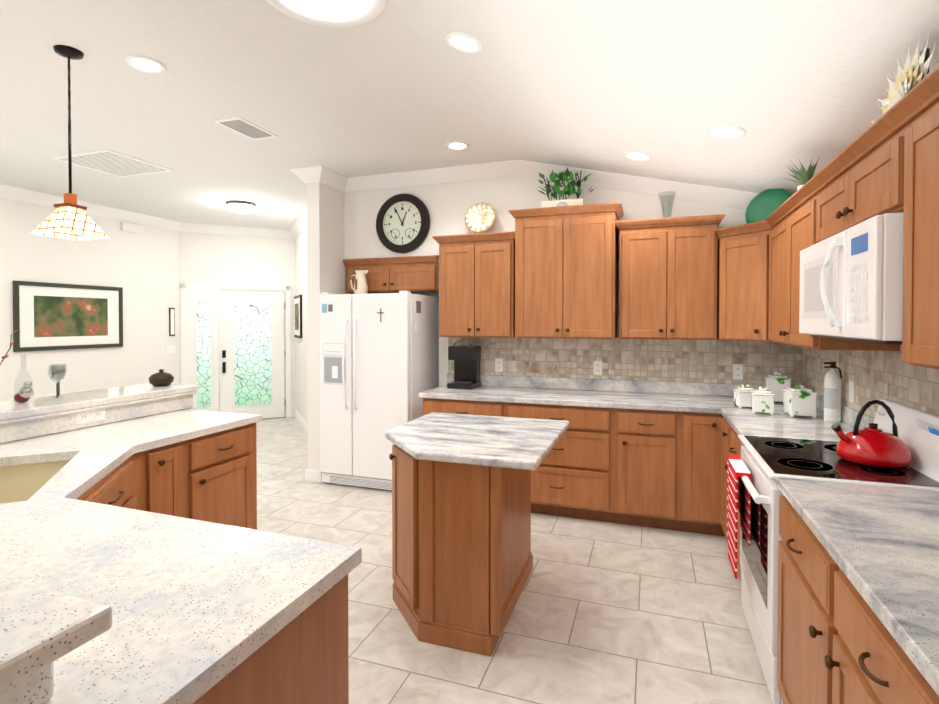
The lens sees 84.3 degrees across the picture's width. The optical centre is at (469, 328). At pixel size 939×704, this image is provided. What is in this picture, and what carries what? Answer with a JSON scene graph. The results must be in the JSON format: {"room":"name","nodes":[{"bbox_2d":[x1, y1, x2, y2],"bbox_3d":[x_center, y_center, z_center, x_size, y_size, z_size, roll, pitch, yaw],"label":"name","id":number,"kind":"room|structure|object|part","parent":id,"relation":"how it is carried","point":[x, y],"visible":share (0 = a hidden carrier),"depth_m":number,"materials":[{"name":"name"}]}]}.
{"room":"kitchen","nodes":[
{"label":"kitchen","id":0,"kind":"room"},
{"bbox_2d":[0,197,179,401],"bbox_3d":[-5.623,-0.052,3.554,0.120,3.020,8.970,0,1,19],"label":"wall","id":1,"kind":"structure","parent":0,"point":[142,270],"depth_m":6.39,"materials":[{"name":"paint"}]},
{"bbox_2d":[13,281,122,351],"bbox_3d":[-4.658,-0.136,6.092,0.029,0.760,1.200,0,1,19],"label":"painting","id":2,"kind":"object","parent":1,"relation":"attached to","point":[52,316],"visible":1,"depth_m":6.01,"materials":[{"name":"grey"}]},
{"bbox_2d":[0,184,171,229],"bbox_3d":[-5.569,-1.401,3.358,0.100,0.115,8.670,0,1,19],"label":"crown molding","id":3,"kind":"structure","parent":1,"relation":"attached to","point":[10,192],"depth_m":5.72,"materials":[{"name":"white"}]},
{"bbox_2d":[121,222,143,233],"bbox_3d":[-4.406,-1.311,6.778,0.044,0.110,0.290,0,1,19],"label":"door chime","id":4,"kind":"object","parent":1,"relation":"attached to","point":[132,228],"visible":0.98,"depth_m":6.76,"materials":[{"name":"white plastic"}]},
{"bbox_2d":[166,345,175,353],"bbox_3d":[-4.233,0.297,7.353,0.007,0.120,0.150,0,1,19],"label":"switch plate","id":5,"kind":"object","parent":1,"relation":"attached to","point":[170,349],"visible":1,"depth_m":7.34,"materials":[{"name":"white plastic"}]},
{"bbox_2d":[169,308,174,335],"bbox_3d":[-4.221,-0.093,7.360,0.020,0.400,0.080,0,1,19],"label":"picture","id":6,"kind":"object","parent":1,"relation":"attached to","point":[171,321],"visible":0.89,"depth_m":7.35,"materials":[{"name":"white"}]},
{"bbox_2d":[179,231,295,416],"bbox_3d":[-3.496,-0.111,7.888,1.898,3.020,0.120,0,1,-26],"label":"wall","id":7,"kind":"structure","parent":0,"point":[208,258],"depth_m":7.83,"materials":[{"name":"paint"}]},
{"bbox_2d":[100,205,306,238],"bbox_3d":[-2.553,-1.449,6.876,3.240,0.115,2.301,0,1,19],"label":"crown molding","id":8,"kind":"structure","parent":7,"relation":"attached to","point":[114,213],"depth_m":7.47,"materials":[{"name":"white"}]},
{"bbox_2d":[181,283,290,419],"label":"front door","id":9,"kind":"structure","parent":7,"relation":"in","point":[232,344],"depth_m":7.79,"materials":[{"name":"white"}]},
{"bbox_2d":[294,226,307,423],"bbox_3d":[-2.049,-0.096,6.830,0.153,3.020,3.344,0,1,-26],"label":"wall","id":10,"kind":"structure","parent":0,"point":[301,343],"depth_m":7.52,"materials":[{"name":"paint"}]},
{"bbox_3d":[-2.574,-0.174,7.777,0.032,0.630,0.680,0,1,-26],"label":"picture in the foyer","id":11,"kind":"part","parent":10,"relation":"part of","materials":[{"name":"white paper"}]},
{"bbox_2d":[295,410,321,481],"bbox_3d":[-1.884,1.417,2.711,7.510,0.105,9.800,0,1,19],"label":"baseboard","id":12,"kind":"structure","parent":10,"relation":"attached to","point":[313,475],"depth_m":4.90,"materials":[{"name":"white"}]},
{"bbox_2d":[0,0,938,229],"bbox_3d":[-1.779,-1.229,3.326,8.080,0.659,11.700,0,1,19],"label":"ceiling","id":13,"kind":"structure","parent":0,"point":[394,86],"depth_m":2.89,"materials":[{"name":"white paint"}]},
{"bbox_2d":[30,45,108,240],"bbox_3d":[-2.097,-0.968,2.721,0.240,0.965,0.240,0,1,19],"label":"pendant lamp","id":14,"kind":"object","parent":13,"relation":"hanging from","point":[69,218],"visible":1,"depth_m":2.71,"materials":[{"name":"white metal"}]},
{"bbox_2d":[52,149,173,176],"bbox_3d":[-3.187,-1.473,4.661,0.680,0.008,0.620,0,1,19],"label":"ceiling vent","id":15,"kind":"object","parent":13,"relation":"in","point":[111,162],"visible":0.98,"depth_m":4.62,"materials":[{"name":"white metal"}]},
{"bbox_2d":[125,55,166,73],"bbox_3d":[-1.776,-1.446,2.846,0.196,0.012,0.196,0,1,19],"label":"recessed light","id":16,"kind":"object","parent":13,"relation":"in","point":[146,64],"visible":1,"depth_m":2.84,"materials":[{"name":"white"}]},
{"bbox_2d":[226,200,255,214],"bbox_3d":[-2.739,-1.432,6.221,0.330,0.132,0.330,0,1,19],"label":"light","id":17,"kind":"object","parent":13,"relation":"attached to","point":[240,207],"visible":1,"depth_m":6.12,"materials":[{"name":"white glass"}]},
{"bbox_2d":[213,117,277,139],"bbox_3d":[-1.633,-1.461,3.802,0.220,0.008,0.400,0,1,19],"label":"ceiling vent","id":18,"kind":"object","parent":13,"relation":"in","point":[244,127],"visible":0.98,"depth_m":3.78,"materials":[{"name":"white metal"}]},
{"bbox_2d":[266,0,387,27],"bbox_3d":[-0.624,-1.433,2.201,0.550,0.022,0.550,0,1,19],"label":"recessed light","id":19,"kind":"object","parent":13,"relation":"in","point":[337,13],"visible":0.98,"depth_m":2.34,"materials":[{"name":"white"}]},
{"bbox_2d":[445,141,468,149],"bbox_3d":[-0.098,-1.464,4.167,0.196,0.012,0.196,0,1,19],"label":"recessed light","id":20,"kind":"object","parent":13,"relation":"in","point":[456,145],"visible":0.96,"depth_m":4.16,"materials":[{"name":"white"}]},
{"bbox_2d":[444,32,483,52],"bbox_3d":[-0.026,-1.388,2.523,0.191,0.054,0.196,0,1,19],"label":"recessed light","id":21,"kind":"object","parent":13,"relation":"in","point":[463,42],"visible":0.98,"depth_m":2.52,"materials":[{"name":"white"}]},
{"bbox_2d":[623,151,651,160],"bbox_3d":[1.191,-1.221,3.679,0.191,0.054,0.196,0,1,19],"label":"recessed light","id":22,"kind":"object","parent":13,"relation":"in","point":[636,156],"visible":0.98,"depth_m":3.67,"materials":[{"name":"white"}]},
{"bbox_2d":[708,125,745,138],"bbox_3d":[1.433,-1.093,2.886,0.191,0.054,0.196,0,1,19],"label":"recessed light","id":23,"kind":"object","parent":13,"relation":"in","point":[727,131],"visible":0.96,"depth_m":2.88,"materials":[{"name":"white"}]},
{"bbox_2d":[256,417,772,703],"bbox_3d":[-1.722,1.491,3.344,8.200,0.060,11.700,0,1,19],"label":"floor","id":24,"kind":"structure","parent":0,"point":[608,613],"depth_m":2.65,"materials":[{"name":"tile"}]},
{"bbox_2d":[77,423,348,703],"bbox_3d":[-1.258,1.041,2.021,2.226,0.875,2.320,0,1,19],"label":"base cabinet","id":25,"kind":"object","parent":24,"relation":"on","point":[301,658],"visible":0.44,"depth_m":2.17,"materials":[{"name":"brown wood"}]},
{"bbox_2d":[0,409,361,703],"bbox_3d":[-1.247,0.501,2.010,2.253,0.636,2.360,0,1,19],"label":"countertop","id":26,"kind":"structure","parent":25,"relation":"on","point":[200,608],"depth_m":1.25,"materials":[{"name":"stone"}]},
{"bbox_2d":[0,383,197,703],"bbox_3d":[-1.469,0.944,2.056,2.560,1.070,2.590,0,1,19],"label":"raised bar counter","id":27,"kind":"object","parent":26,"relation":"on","point":[42,630],"visible":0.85,"depth_m":0.81,"materials":[{"name":"stone"}]},
{"bbox_2d":[0,330,17,364],"bbox_3d":[-2.387,0.178,2.597,0.201,0.444,0.134,0,1,19],"label":"branches","id":28,"kind":"object","parent":27,"relation":"on","point":[6,355],"visible":1,"depth_m":2.61,"materials":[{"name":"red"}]},
{"bbox_2d":[14,381,32,402],"bbox_3d":[-2.370,0.338,2.760,0.100,0.120,0.070,0,1,19],"label":"figurine","id":29,"kind":"object","parent":27,"relation":"on","point":[24,394],"visible":1,"depth_m":2.74,"materials":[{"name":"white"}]},
{"bbox_2d":[13,355,33,400],"bbox_3d":[-2.449,0.272,2.849,0.088,0.250,0.088,0,1,7],"label":"vase","id":30,"kind":"object","parent":27,"relation":"on","point":[21,355],"depth_m":2.85,"materials":[{"name":"clear glass"}]},
{"bbox_2d":[48,363,66,399],"bbox_3d":[-2.340,0.300,2.949,0.081,0.190,0.179,-1,1,-35],"label":"glass","id":31,"kind":"object","parent":27,"relation":"on","point":[56,372],"depth_m":2.94,"materials":[{"name":"clear glass"}]},
{"bbox_2d":[76,408,105,424],"bbox_3d":[-2.112,0.485,2.894,0.008,0.075,0.160,0,1,19],"label":"outlet","id":32,"kind":"object","parent":27,"relation":"attached to","point":[90,416],"visible":0.96,"depth_m":2.89,"materials":[{"name":"white plastic"}]},
{"bbox_2d":[149,369,173,386],"bbox_3d":[-2.083,0.332,3.507,0.150,0.112,0.150,0,1,19],"label":"bowl","id":33,"kind":"object","parent":27,"relation":"on","point":[160,378],"visible":1,"depth_m":3.46,"materials":[{"name":"brown ceramic"}]},
{"bbox_2d":[319,291,438,479],"bbox_3d":[-0.822,0.542,5.018,0.900,1.752,0.840,0,1,19],"label":"fridge","id":34,"kind":"object","parent":24,"relation":"on","point":[397,363],"visible":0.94,"depth_m":4.62,"materials":[{"name":"white metal"}]},
{"bbox_2d":[350,270,367,293],"bbox_3d":[-1.070,-0.439,5.027,0.203,0.253,0.134,0,1,19],"label":"jug","id":35,"kind":"object","parent":34,"relation":"on","point":[360,285],"visible":0.9,"depth_m":4.98,"materials":[{"name":"beige ceramic"}]},
{"bbox_2d":[389,445,532,656],"bbox_3d":[-0.040,1.030,2.835,0.692,0.875,0.884,0,1,19],"label":"kitchen island","id":36,"kind":"object","parent":24,"relation":"on","point":[462,561],"visible":0.88,"depth_m":2.41,"materials":[{"name":"brown wood"}]},
{"bbox_2d":[385,412,569,469],"bbox_3d":[0.015,0.573,2.784,0.900,0.040,0.970,0,1,19],"label":"island countertop","id":37,"kind":"structure","parent":36,"relation":"on","point":[513,442],"depth_m":2.62,"materials":[{"name":"stone"}]},
{"bbox_2d":[423,398,506,416],"bbox_3d":[0.046,1.008,4.467,0.716,0.876,0.636,0,1,19],"label":"base cabinet","id":38,"kind":"object","parent":24,"relation":"on","point":[485,408],"depth_m":4.16,"materials":[{"name":"brown wood"}]},
{"bbox_2d":[507,403,614,522],"bbox_3d":[0.768,1.012,4.215,0.815,0.876,0.636,0,1,19],"label":"base cabinet","id":39,"kind":"object","parent":24,"relation":"on","point":[576,479],"depth_m":3.88,"materials":[{"name":"brown wood"}]},
{"bbox_2d":[615,408,682,530],"bbox_3d":[1.363,1.014,4.007,0.445,0.876,0.636,0,1,19],"label":"base cabinet","id":40,"kind":"object","parent":24,"relation":"on","point":[648,443],"depth_m":3.71,"materials":[{"name":"brown wood"}]},
{"bbox_2d":[419,374,817,413],"bbox_3d":[1.046,0.506,4.090,2.888,0.139,0.678,0,1,19],"label":"countertop","id":41,"kind":"structure","parent":40,"relation":"on","point":[696,397],"depth_m":4.19,"materials":[{"name":"stone"}]},
{"bbox_2d":[447,340,480,389],"bbox_3d":[-0.045,0.314,4.639,0.235,0.427,0.260,0,1,19],"label":"coffee maker","id":42,"kind":"object","parent":41,"relation":"on","point":[466,358],"visible":1,"depth_m":4.62,"materials":[{"name":"black plastic"}]},
{"bbox_2d":[733,384,748,407],"bbox_3d":[1.888,0.462,3.554,0.120,0.160,0.120,0,1,10],"label":"canister set","id":43,"kind":"object","parent":41,"relation":"on","point":[741,394],"depth_m":3.51,"materials":[{"name":"ceramic"}]},
{"bbox_2d":[764,372,790,401],"bbox_3d":[2.254,0.429,3.796,0.161,0.220,0.161,0,1,25],"label":"canister set","id":44,"kind":"object","parent":41,"relation":"on","point":[775,378],"depth_m":3.74,"materials":[{"name":"ceramic"}]},
{"bbox_2d":[683,412,710,534],"bbox_3d":[1.701,1.016,3.890,0.270,0.876,0.636,0,1,19],"label":"base cabinet","id":45,"kind":"object","parent":24,"relation":"on","point":[696,426],"depth_m":3.60,"materials":[{"name":"brown wood"}]},
{"bbox_2d":[711,413,726,540],"bbox_3d":[1.930,1.024,3.276,0.677,0.876,0.420,0,1,19],"label":"base cabinet","id":46,"kind":"object","parent":24,"relation":"on","point":[718,422],"depth_m":3.55,"materials":[{"name":"brown wood"}]},
{"bbox_2d":[727,422,743,580],"bbox_3d":[1.801,1.030,2.832,0.628,0.876,0.504,0,1,19],"label":"base cabinet","id":47,"kind":"object","parent":24,"relation":"on","point":[734,444],"depth_m":2.90,"materials":[{"name":"brown wood"}]},
{"bbox_2d":[719,390,873,440],"bbox_3d":[1.859,0.520,2.994,0.631,0.139,0.858,0,1,19],"label":"countertop","id":48,"kind":"structure","parent":47,"relation":"on","point":[742,420],"depth_m":2.99,"materials":[{"name":"stone"}]},
{"bbox_2d":[749,384,776,414],"bbox_3d":[1.887,0.460,3.337,0.130,0.170,0.130,0,1,28],"label":"canister set","id":49,"kind":"object","parent":48,"relation":"on","point":[762,399],"depth_m":3.30,"materials":[{"name":"ceramic"}]},
{"bbox_2d":[780,381,816,417],"bbox_3d":[2.056,0.449,3.230,0.150,0.195,0.150,0,1,13],"label":"canister set","id":50,"kind":"object","parent":48,"relation":"on","point":[798,400],"depth_m":3.17,"materials":[{"name":"ceramic"}]},
{"bbox_2d":[824,362,841,422],"bbox_3d":[2.129,0.373,3.052,0.100,0.352,0.092,0,1,19],"label":"fire extinguisher","id":51,"kind":"object","parent":48,"relation":"on","point":[832,395],"visible":1,"depth_m":3.02,"materials":[{"name":"white metal"}]},
{"bbox_2d":[727,399,938,703],"bbox_3d":[1.545,0.908,2.250,0.708,1.135,0.750,0,1,19],"label":"stove","id":52,"kind":"object","parent":24,"relation":"on","point":[760,617],"depth_m":2.16,"materials":[{"name":"white metal"}]},
{"bbox_3d":[1.527,0.750,2.254,0.671,0.772,0.700,0,1,19],"label":"stove front","id":53,"kind":"part","parent":52,"relation":"part of","materials":[{"name":"white metal"}]},
{"bbox_2d":[831,400,912,467],"bbox_3d":[1.667,0.426,2.169,0.292,0.259,0.256,0,1,19],"label":"kettle","id":54,"kind":"object","parent":52,"relation":"on","point":[872,445],"visible":1,"depth_m":2.10,"materials":[{"name":"red metal"}]},
{"bbox_2d":[777,496,938,703],"bbox_3d":[1.260,1.051,1.280,0.628,0.876,1.260,0,1,19],"label":"base cabinet","id":55,"kind":"object","parent":24,"relation":"on","point":[837,643],"depth_m":1.42,"materials":[{"name":"brown wood"}]},
{"bbox_2d":[777,478,938,696],"bbox_3d":[0.933,0.556,0.339,0.631,0.139,3.238,0,1,19],"label":"countertop","id":56,"kind":"structure","parent":55,"relation":"on","point":[880,544],"depth_m":1.36,"materials":[{"name":"stone"}]},
{"bbox_2d":[307,176,757,469],"bbox_3d":[0.634,-0.067,4.630,4.270,3.020,0.920,0,1,19],"label":"wall","id":57,"kind":"structure","parent":0,"point":[341,225],"depth_m":4.88,"materials":[{"name":"paint"}]},
{"bbox_2d":[291,168,311,183],"bbox_3d":[-1.514,-1.425,5.085,0.100,0.115,0.600,0,1,19],"label":"crown molding","id":58,"kind":"structure","parent":57,"relation":"attached to","point":[302,173],"depth_m":4.82,"materials":[{"name":"white"}]},
{"bbox_2d":[308,166,347,191],"bbox_3d":[-1.319,-1.423,4.916,0.100,0.115,0.410,0,1,19],"label":"crown molding","id":59,"kind":"structure","parent":57,"relation":"attached to","point":[321,174],"depth_m":4.88,"materials":[{"name":"white"}]},
{"bbox_2d":[343,257,394,293],"bbox_3d":[-0.927,-0.530,5.312,0.558,0.328,0.384,0,1,19],"label":"upper cabinet","id":60,"kind":"object","parent":57,"relation":"attached to","point":[380,277],"depth_m":5.12,"materials":[{"name":"brown wood"}]},
{"bbox_2d":[376,193,429,252],"bbox_3d":[-0.649,-1.012,4.991,0.570,0.570,0.056,0,1,19],"label":"wall clock","id":61,"kind":"object","parent":57,"relation":"attached to","point":[402,223],"visible":1,"depth_m":4.99,"materials":[{"name":"grey"}]},
{"bbox_2d":[395,255,434,292],"bbox_3d":[-0.510,-0.528,5.166,0.558,0.328,0.384,0,1,19],"label":"upper cabinet","id":62,"kind":"object","parent":57,"relation":"attached to","point":[412,275],"depth_m":4.97,"materials":[{"name":"brown wood"}]},
{"bbox_2d":[435,232,510,337],"bbox_3d":[0.100,-0.365,4.581,0.670,0.878,0.351,0,1,19],"label":"upper cabinet","id":63,"kind":"object","parent":57,"relation":"attached to","point":[473,271],"depth_m":4.42,"materials":[{"name":"brown wood"}]},
{"bbox_2d":[465,202,495,233],"bbox_3d":[0.098,-0.951,4.643,0.292,0.366,0.125,0,1,19],"label":"decorative plate","id":64,"kind":"object","parent":63,"relation":"on","point":[480,217],"visible":0.88,"depth_m":4.62,"materials":[{"name":"white"}]},
{"bbox_2d":[344,160,758,208],"bbox_3d":[0.553,-1.159,4.548,3.880,0.634,0.100,0,1,19],"label":"crown molding","id":65,"kind":"structure","parent":57,"relation":"attached to","point":[739,199],"depth_m":4.47,"materials":[{"name":"white wood"}]},
{"bbox_2d":[511,202,618,338],"bbox_3d":[0.808,-0.444,4.301,0.790,1.042,0.411,0,1,19],"label":"upper cabinet","id":66,"kind":"object","parent":57,"relation":"attached to","point":[548,272],"depth_m":4.10,"materials":[{"name":"brown wood"}]},
{"bbox_2d":[538,167,594,207],"bbox_3d":[0.806,-1.129,4.319,0.479,0.400,0.324,0,1,19],"label":"planter","id":67,"kind":"object","parent":66,"relation":"on","point":[569,188],"visible":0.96,"depth_m":4.28,"materials":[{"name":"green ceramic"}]},
{"bbox_2d":[615,214,724,339],"bbox_3d":[1.564,-0.375,4.048,0.746,0.912,0.392,0,1,19],"label":"upper cabinet","id":68,"kind":"object","parent":57,"relation":"attached to","point":[669,267],"depth_m":3.91,"materials":[{"name":"brown wood"}]},
{"bbox_2d":[658,191,674,217],"bbox_3d":[1.559,-0.931,4.095,0.136,0.270,0.136,0,1,19],"label":"glass vase","id":69,"kind":"object","parent":68,"relation":"on","point":[664,206],"visible":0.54,"depth_m":4.08,"materials":[{"name":"white"}]},
{"bbox_2d":[719,221,758,340],"bbox_3d":[2.132,-0.318,3.736,0.610,0.807,0.610,0,1,19],"label":"upper cabinet","id":70,"kind":"object","parent":57,"relation":"attached to","point":[738,254],"depth_m":3.65,"materials":[{"name":"brown wood"}]},
{"bbox_2d":[745,189,791,230],"bbox_3d":[2.154,-0.840,3.733,0.278,0.348,0.208,0,1,19],"label":"decorative plate","id":71,"kind":"object","parent":70,"relation":"on","point":[763,205],"visible":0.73,"depth_m":3.74,"materials":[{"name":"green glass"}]},
{"bbox_3d":[1.343,-0.009,0.359,0.120,3.020,7.760,0,1,19],"label":"wall","id":72,"kind":"structure","parent":0,"visible":0},
{"bbox_2d":[448,337,799,385],"bbox_3d":[1.148,0.254,4.405,2.850,0.354,0.010,0,1,19],"label":"tile backsplash","id":73,"kind":"structure","parent":72,"relation":"attached to","point":[673,360],"depth_m":4.31,"materials":[{"name":"tile"}]},
{"bbox_2d":[495,358,502,371],"bbox_3d":[0.267,0.333,4.705,0.072,0.120,0.007,0,1,19],"label":"electrical outlet plate","id":74,"kind":"object","parent":73,"relation":"attached to","point":[498,361],"depth_m":4.70,"materials":[{"name":"white plastic"}]},
{"bbox_2d":[593,361,601,374],"bbox_3d":[1.093,0.336,4.417,0.072,0.120,0.007,0,1,19],"label":"electrical outlet plate","id":75,"kind":"object","parent":73,"relation":"attached to","point":[597,368],"depth_m":4.42,"materials":[{"name":"white plastic"}]},
{"bbox_2d":[733,364,742,379],"bbox_3d":[2.103,0.341,4.065,0.072,0.120,0.007,0,1,19],"label":"electrical outlet plate","id":76,"kind":"object","parent":73,"relation":"attached to","point":[737,371],"depth_m":4.06,"materials":[{"name":"white plastic"}]},
{"bbox_2d":[759,179,890,350],"bbox_3d":[1.970,-0.313,2.941,0.392,0.818,1.075,0,1,19],"label":"upper cabinet","id":77,"kind":"object","parent":72,"relation":"attached to","point":[780,246],"depth_m":2.99,"materials":[{"name":"brown wood"}]},
{"bbox_2d":[784,155,820,190],"bbox_3d":[1.887,-0.816,2.870,0.314,0.263,0.284,0,1,19],"label":"succulent","id":78,"kind":"object","parent":77,"relation":"on","point":[802,176],"visible":0.54,"depth_m":2.83,"materials":[{"name":"green plant"}]},
{"bbox_2d":[811,154,838,245],"bbox_3d":[1.731,-0.553,2.181,0.346,0.318,0.507,0,1,19],"label":"upper cabinet","id":79,"kind":"object","parent":72,"relation":"attached to","point":[825,184],"depth_m":2.34,"materials":[{"name":"brown wood"}]},
{"bbox_2d":[839,101,898,232],"bbox_3d":[1.602,-0.548,1.812,0.346,0.318,0.507,0,1,19],"label":"upper cabinet","id":80,"kind":"object","parent":72,"relation":"attached to","point":[867,164],"depth_m":1.86,"materials":[{"name":"brown wood"}]},
{"bbox_2d":[799,212,903,344],"bbox_3d":[1.608,-0.162,2.022,0.468,0.418,0.894,0,1,19],"label":"microwave","id":81,"kind":"object","parent":80,"relation":"attached to","point":[883,255],"depth_m":1.80,"materials":[{"name":"white plastic"}]},
{"bbox_3d":[1.601,-0.147,2.025,0.452,0.388,0.834,0,1,19],"label":"front of the mounted microwave","id":82,"kind":"part","parent":81,"relation":"part of","materials":[{"name":"white plastic"}]},
{"bbox_2d":[800,345,938,417],"bbox_3d":[1.609,0.304,1.329,0.010,0.509,5.518,0,1,19],"label":"tile backsplash","id":83,"kind":"structure","parent":72,"relation":"attached to","point":[880,375],"depth_m":2.65,"materials":[{"name":"tile"}]},
{"bbox_2d":[849,380,854,402],"bbox_3d":[2.158,0.357,2.929,0.005,0.120,0.072,0,1,19],"label":"electrical outlet plate","id":84,"kind":"object","parent":83,"relation":"attached to","point":[851,383],"depth_m":2.91,"materials":[{"name":"white plastic"}]},
{"bbox_2d":[891,65,938,369],"bbox_3d":[1.395,-0.290,1.220,0.346,0.818,0.750,0,1,19],"label":"upper cabinet","id":85,"kind":"object","parent":72,"relation":"attached to","point":[917,171],"depth_m":1.52,"materials":[{"name":"brown wood"}]},
{"bbox_2d":[872,33,938,122],"bbox_3d":[1.492,-0.823,1.747,0.100,0.308,0.512,0,1,19],"label":"plant","id":86,"kind":"object","parent":85,"relation":"on","point":[912,74],"visible":0.52,"depth_m":1.73,"materials":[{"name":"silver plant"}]}
]}

